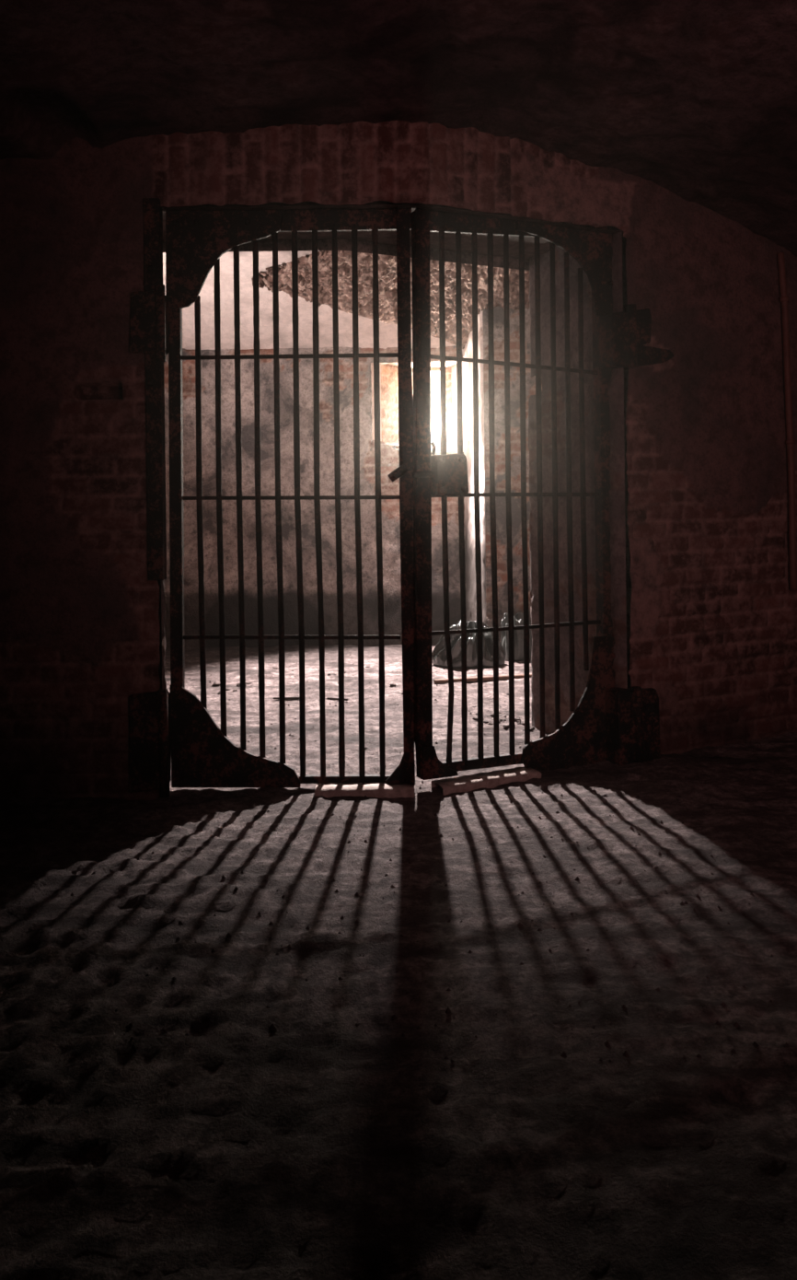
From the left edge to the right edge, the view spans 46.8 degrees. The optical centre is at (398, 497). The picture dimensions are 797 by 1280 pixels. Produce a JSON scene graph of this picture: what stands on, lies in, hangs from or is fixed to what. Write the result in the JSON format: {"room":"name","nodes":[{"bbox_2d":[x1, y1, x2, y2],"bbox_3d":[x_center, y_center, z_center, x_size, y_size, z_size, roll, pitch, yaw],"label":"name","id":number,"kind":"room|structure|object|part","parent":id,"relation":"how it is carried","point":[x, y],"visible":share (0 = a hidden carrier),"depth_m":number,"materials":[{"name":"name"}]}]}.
{"room":"prison interior","nodes":[
{"label":"prison interior","id":0,"kind":"room"},
{"bbox_2d":[157,580,161,686],"bbox_3d":[-1.814,-0.333,4.500,1.280,3.250,0.001,-1,0,0],"label":"door frame","id":1,"kind":"structure","parent":0,"point":[158,581],"depth_m":4.50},
{"bbox_2d":[159,579,166,688],"bbox_3d":[-1.075,0.008,4.164,0.042,2.550,0.707,-1,0,-16],"label":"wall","id":2,"kind":"structure","parent":0,"point":[163,684],"depth_m":3.84,"materials":[{"name":"brick"}]},
{"bbox_2d":[128,284,169,362],"bbox_3d":[-1.034,-0.713,3.824,0.154,0.314,0.128,-1,0,0],"label":"gate hinge","id":3,"kind":"object","parent":2,"relation":"attached to","point":[149,310],"visible":0.95,"depth_m":3.78,"materials":[{"name":"black metal"}]},
{"bbox_2d":[143,197,166,580],"bbox_3d":[-1.009,-0.445,3.808,0.066,1.573,0.074,-1,0,0],"label":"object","id":4,"kind":"structure","parent":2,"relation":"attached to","point":[153,212],"depth_m":3.79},
{"bbox_2d":[162,239,343,252],"bbox_3d":[-0.731,-1.586,4.500,0.916,0.770,0.001,-1,0,0],"label":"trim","id":5,"kind":"structure","parent":0,"point":[264,245],"depth_m":4.50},
{"bbox_2d":[162,250,455,349],"bbox_3d":[-0.344,-1.532,6.010,4.250,0.618,3.420,-1,0,0],"label":"wall","id":6,"kind":"structure","parent":0,"point":[388,332],"depth_m":7.31,"materials":[{"name":"beige paint"}]},
{"bbox_2d":[163,345,465,648],"bbox_3d":[-0.946,-0.118,7.689,3.011,2.800,0.047,-1,0,0],"label":"wall","id":7,"kind":"structure","parent":0,"point":[389,456],"depth_m":7.68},
{"bbox_2d":[371,361,381,441],"bbox_3d":[-0.186,-0.805,7.720,0.006,0.674,0.110,-1,0,44],"label":"trim","id":8,"kind":"structure","parent":7,"relation":"attached to","point":[372,364],"depth_m":7.69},
{"bbox_2d":[380,361,398,447],"bbox_3d":[-0.053,-0.769,7.952,0.046,0.799,0.426,-1,0,24],"label":"window","id":9,"kind":"structure","parent":7,"relation":"attached to","point":[389,377],"depth_m":7.90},
{"bbox_2d":[251,250,530,349],"bbox_3d":[0.129,-1.413,7.032,2.368,0.684,2.065,-1,0,0],"label":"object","id":10,"kind":"structure","parent":7,"relation":"attached to","point":[387,263],"depth_m":6.75,"materials":[{"name":"stone"}]},
{"bbox_2d":[379,360,456,367],"bbox_3d":[0.150,-1.139,7.925,0.795,0.039,0.450,-1,0,0],"label":"trim","id":11,"kind":"structure","parent":7,"relation":"attached to","point":[449,363],"depth_m":7.92,"materials":[{"name":"brick"}]},
{"bbox_2d":[373,441,464,452],"bbox_3d":[0.158,-0.437,7.910,0.795,0.130,0.480,-1,0,0],"label":"trim","id":12,"kind":"structure","parent":7,"relation":"attached to","point":[450,446],"depth_m":7.86,"materials":[{"name":"white"}]},
{"bbox_2d":[451,361,464,450],"bbox_3d":[0.512,-0.766,7.925,0.018,0.819,0.457,-1,0,-10],"label":"trim","id":13,"kind":"structure","parent":7,"relation":"attached to","point":[454,367],"depth_m":8.03,"materials":[{"name":"white"}]},
{"bbox_2d":[462,309,486,624],"bbox_3d":[0.605,-0.137,7.399,0.037,2.800,0.609,-1,0,-10],"label":"trim","id":14,"kind":"structure","parent":7,"relation":"attached to","point":[468,352],"depth_m":7.42,"materials":[{"name":"white"}]},
{"bbox_2d":[0,644,796,1279],"bbox_3d":[0.115,1.236,2.825,6.200,0.055,10.050,-1,0,0],"label":"floor","id":15,"kind":"structure","parent":0,"point":[320,1146],"depth_m":2.20,"materials":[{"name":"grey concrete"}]},
{"bbox_2d":[273,697,299,699],"bbox_3d":[-0.674,1.224,5.615,0.179,0.012,0.015,-1,0,-1],"label":"twig","id":16,"kind":"object","parent":15,"relation":"on","point":[274,698],"visible":0.68,"depth_m":5.61,"materials":[{"name":"wood"}]},
{"bbox_2d":[326,697,349,700],"bbox_3d":[-0.370,1.227,5.599,0.134,0.013,0.015,-1,0,20],"label":"twig","id":17,"kind":"object","parent":15,"relation":"on","point":[328,698],"visible":0.74,"depth_m":5.60,"materials":[{"name":"wood"}]},
{"bbox_2d":[60,651,790,1062],"bbox_3d":[0.389,1.223,4.699,5.675,0.046,5.405,-1,0,0],"label":"pebbles","id":18,"kind":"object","parent":15,"relation":"on","point":[273,1027],"depth_m":2.71,"materials":[{"name":"stone"}]},
{"bbox_2d":[432,620,505,668],"bbox_3d":[0.507,1.064,6.724,0.542,0.324,0.311,-1,0,0],"label":"plastic sack","id":19,"kind":"object","parent":15,"relation":"on","point":[439,653],"visible":0.67,"depth_m":6.63,"materials":[{"name":"black plastic"}]},
{"bbox_2d":[433,673,532,683],"bbox_3d":[0.607,1.205,6.141,0.761,0.022,0.041,-1,0,-13],"label":"wooden lath","id":20,"kind":"object","parent":15,"relation":"on","point":[517,676],"visible":0.54,"depth_m":6.12,"materials":[{"name":"brown wood"}]},
{"bbox_2d":[500,612,532,661],"bbox_3d":[0.892,1.043,6.952,0.241,0.356,0.229,-1,0,-15],"label":"plastic sack","id":21,"kind":"object","parent":15,"relation":"on","point":[518,618],"visible":0.53,"depth_m":6.86,"materials":[{"name":"plastic"}]},
{"bbox_2d":[0,120,796,801],"bbox_3d":[0.073,-0.256,4.157,6.162,3.050,0.703,-1,0,-13],"label":"wall","id":22,"kind":"structure","parent":0,"point":[714,606],"depth_m":3.82,"materials":[{"name":"red brick"}]},
{"bbox_2d":[165,208,415,787],"bbox_3d":[-0.455,-0.005,3.898,1.049,2.465,0.088,-1,0,0],"label":"gate","id":23,"kind":"object","parent":22,"relation":"attached to","point":[203,755],"visible":1,"depth_m":3.91,"materials":[{"name":"black metal"}]},
{"bbox_3d":[-0.733,-1.018,3.892,0.507,0.432,0.032,-1,0,0],"label":"corner plate","id":24,"kind":"part","parent":23,"relation":"part of","materials":[{"name":"black metal"}]},
{"bbox_3d":[-0.692,1.010,3.892,0.548,0.441,0.032,-1,0,0],"label":"corner plate","id":25,"kind":"part","parent":23,"relation":"part of","materials":[{"name":"black metal"}]},
{"bbox_3d":[-0.447,1.202,3.925,1.027,0.040,0.031,-1,0,0],"label":"rail","id":26,"kind":"part","parent":23,"relation":"part of","materials":[{"name":"black metal"}]},
{"bbox_3d":[-0.463,-1.185,3.921,1.036,0.105,0.025,-1,0,0],"label":"rail","id":27,"kind":"part","parent":23,"relation":"part of","materials":[{"name":"black metal"}]},
{"bbox_3d":[-0.002,-0.102,3.880,0.089,0.077,0.038,-1,0,-8],"label":"bolt handle","id":28,"kind":"part","parent":23,"relation":"part of","materials":[{"name":"black metal"}]},
{"bbox_2d":[314,781,414,798],"bbox_3d":[-0.140,1.223,3.841,0.410,0.038,0.118,-1,0,0],"label":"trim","id":29,"kind":"structure","parent":22,"relation":"attached to","point":[377,789],"depth_m":3.80,"materials":[{"name":"wood"}]},
{"bbox_2d":[161,200,622,260],"bbox_3d":[-0.053,-1.245,4.277,2.097,0.062,0.963,-1,0,-14],"label":"archway","id":30,"kind":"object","parent":22,"relation":"attached to","point":[385,237],"depth_m":4.37,"materials":[{"name":"wood"}]},
{"bbox_2d":[431,766,541,795],"bbox_3d":[0.382,1.216,3.959,0.480,0.038,0.117,-1,0,-25],"label":"trim","id":31,"kind":"structure","parent":22,"relation":"attached to","point":[493,779],"depth_m":3.93,"materials":[{"name":"wood"}]},
{"bbox_2d":[411,208,616,779],"bbox_3d":[0.561,0.009,4.097,1.109,2.592,0.122,-1,0,-25],"label":"gate","id":32,"kind":"object","parent":22,"relation":"attached to","point":[582,740],"visible":0.95,"depth_m":4.09,"materials":[{"name":"black metal"}]},
{"bbox_3d":[0.539,-1.214,4.134,1.029,0.145,0.025,-1,0,-25],"label":"rail","id":33,"kind":"part","parent":32,"relation":"part of","materials":[{"name":"black metal"}]},
{"bbox_3d":[0.564,1.174,4.134,1.049,0.084,0.029,-1,0,-25],"label":"rail","id":34,"kind":"part","parent":32,"relation":"part of","materials":[{"name":"black metal"}]},
{"bbox_3d":[0.779,-1.059,4.194,0.555,0.444,0.028,-1,0,-25],"label":"corner plate","id":35,"kind":"part","parent":32,"relation":"part of","materials":[{"name":"black metal"}]},
{"bbox_3d":[0.814,0.969,4.199,0.587,0.650,0.028,-1,0,-25],"label":"corner plate","id":36,"kind":"part","parent":32,"relation":"part of","materials":[{"name":"black metal"}]},
{"bbox_2d":[605,686,661,766],"bbox_3d":[1.092,1.083,4.258,0.243,0.430,0.124,-1,0,-25],"label":"gate hinge","id":37,"kind":"object","parent":22,"relation":"attached to","point":[633,715],"visible":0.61,"depth_m":4.20,"materials":[{"name":"black metal"}]},
{"bbox_2d":[600,303,674,368],"bbox_3d":[1.115,-0.736,4.279,0.362,0.287,0.124,-1,0,-25],"label":"gate hinge","id":38,"kind":"object","parent":22,"relation":"attached to","point":[623,334],"visible":0.99,"depth_m":4.20,"materials":[{"name":"black metal"}]},
{"bbox_2d":[777,252,796,589],"bbox_3d":[1.953,-0.380,4.627,0.094,1.689,0.050,-1,0,-29],"label":"pipe","id":39,"kind":"object","parent":22,"relation":"attached to","point":[785,298],"visible":1,"depth_m":4.62,"materials":[{"name":"black metal"}]},
{"bbox_2d":[0,0,796,256],"bbox_3d":[0.087,-1.069,1.550,6.600,1.033,7.500,-1,0,0],"label":"ceiling","id":40,"kind":"structure","parent":0,"point":[695,99],"depth_m":3.30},
{"bbox_2d":[395,360,452,448],"bbox_3d":[0.248,-0.818,8.146,0.547,0.769,0.016,-1,0,0],"label":"trim","id":41,"kind":"structure","parent":0,"point":[448,384],"depth_m":8.14,"materials":[{"name":"brick"}]},
{"bbox_2d":[430,371,441,434],"bbox_3d":[0.261,-0.836,8.325,0.244,0.565,0.350,-1,0,0],"label":"trim","id":42,"kind":"structure","parent":0,"point":[433,373],"depth_m":8.38,"materials":[{"name":"white"}]},
{"bbox_2d":[430,375,440,434],"bbox_3d":[0.261,-0.836,8.500,0.284,0.605,0.001,-1,0,0],"label":"window","id":43,"kind":"structure","parent":42,"relation":"attached to","point":[435,379],"depth_m":8.50,"materials":[{"name":"white glass"}]},
{"bbox_2d":[482,306,542,643],"bbox_3d":[1.205,-0.270,7.093,1.083,3.050,0.042,-1,0,0],"label":"wall","id":44,"kind":"structure","parent":0,"point":[498,311],"depth_m":7.09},
{"bbox_2d":[528,226,628,734],"bbox_3d":[0.866,-0.016,4.596,0.057,2.550,0.775,-1,0,-24],"label":"wall","id":45,"kind":"structure","parent":0,"point":[617,523],"depth_m":4.59,"materials":[{"name":"brick"}]},
{"bbox_2d":[343,239,529,270],"bbox_3d":[0.213,-1.598,4.727,1.074,0.770,0.001,-1,0,-25],"label":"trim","id":46,"kind":"structure","parent":45,"relation":"attached to","point":[366,247],"depth_m":4.74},
{"bbox_2d":[529,242,632,686],"bbox_3d":[1.440,-0.373,5.292,1.600,3.250,0.001,-1,0,-25],"label":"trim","id":47,"kind":"structure","parent":45,"relation":"attached to","point":[629,587],"depth_m":5.22,"materials":[{"name":"black metal"}]}
]}

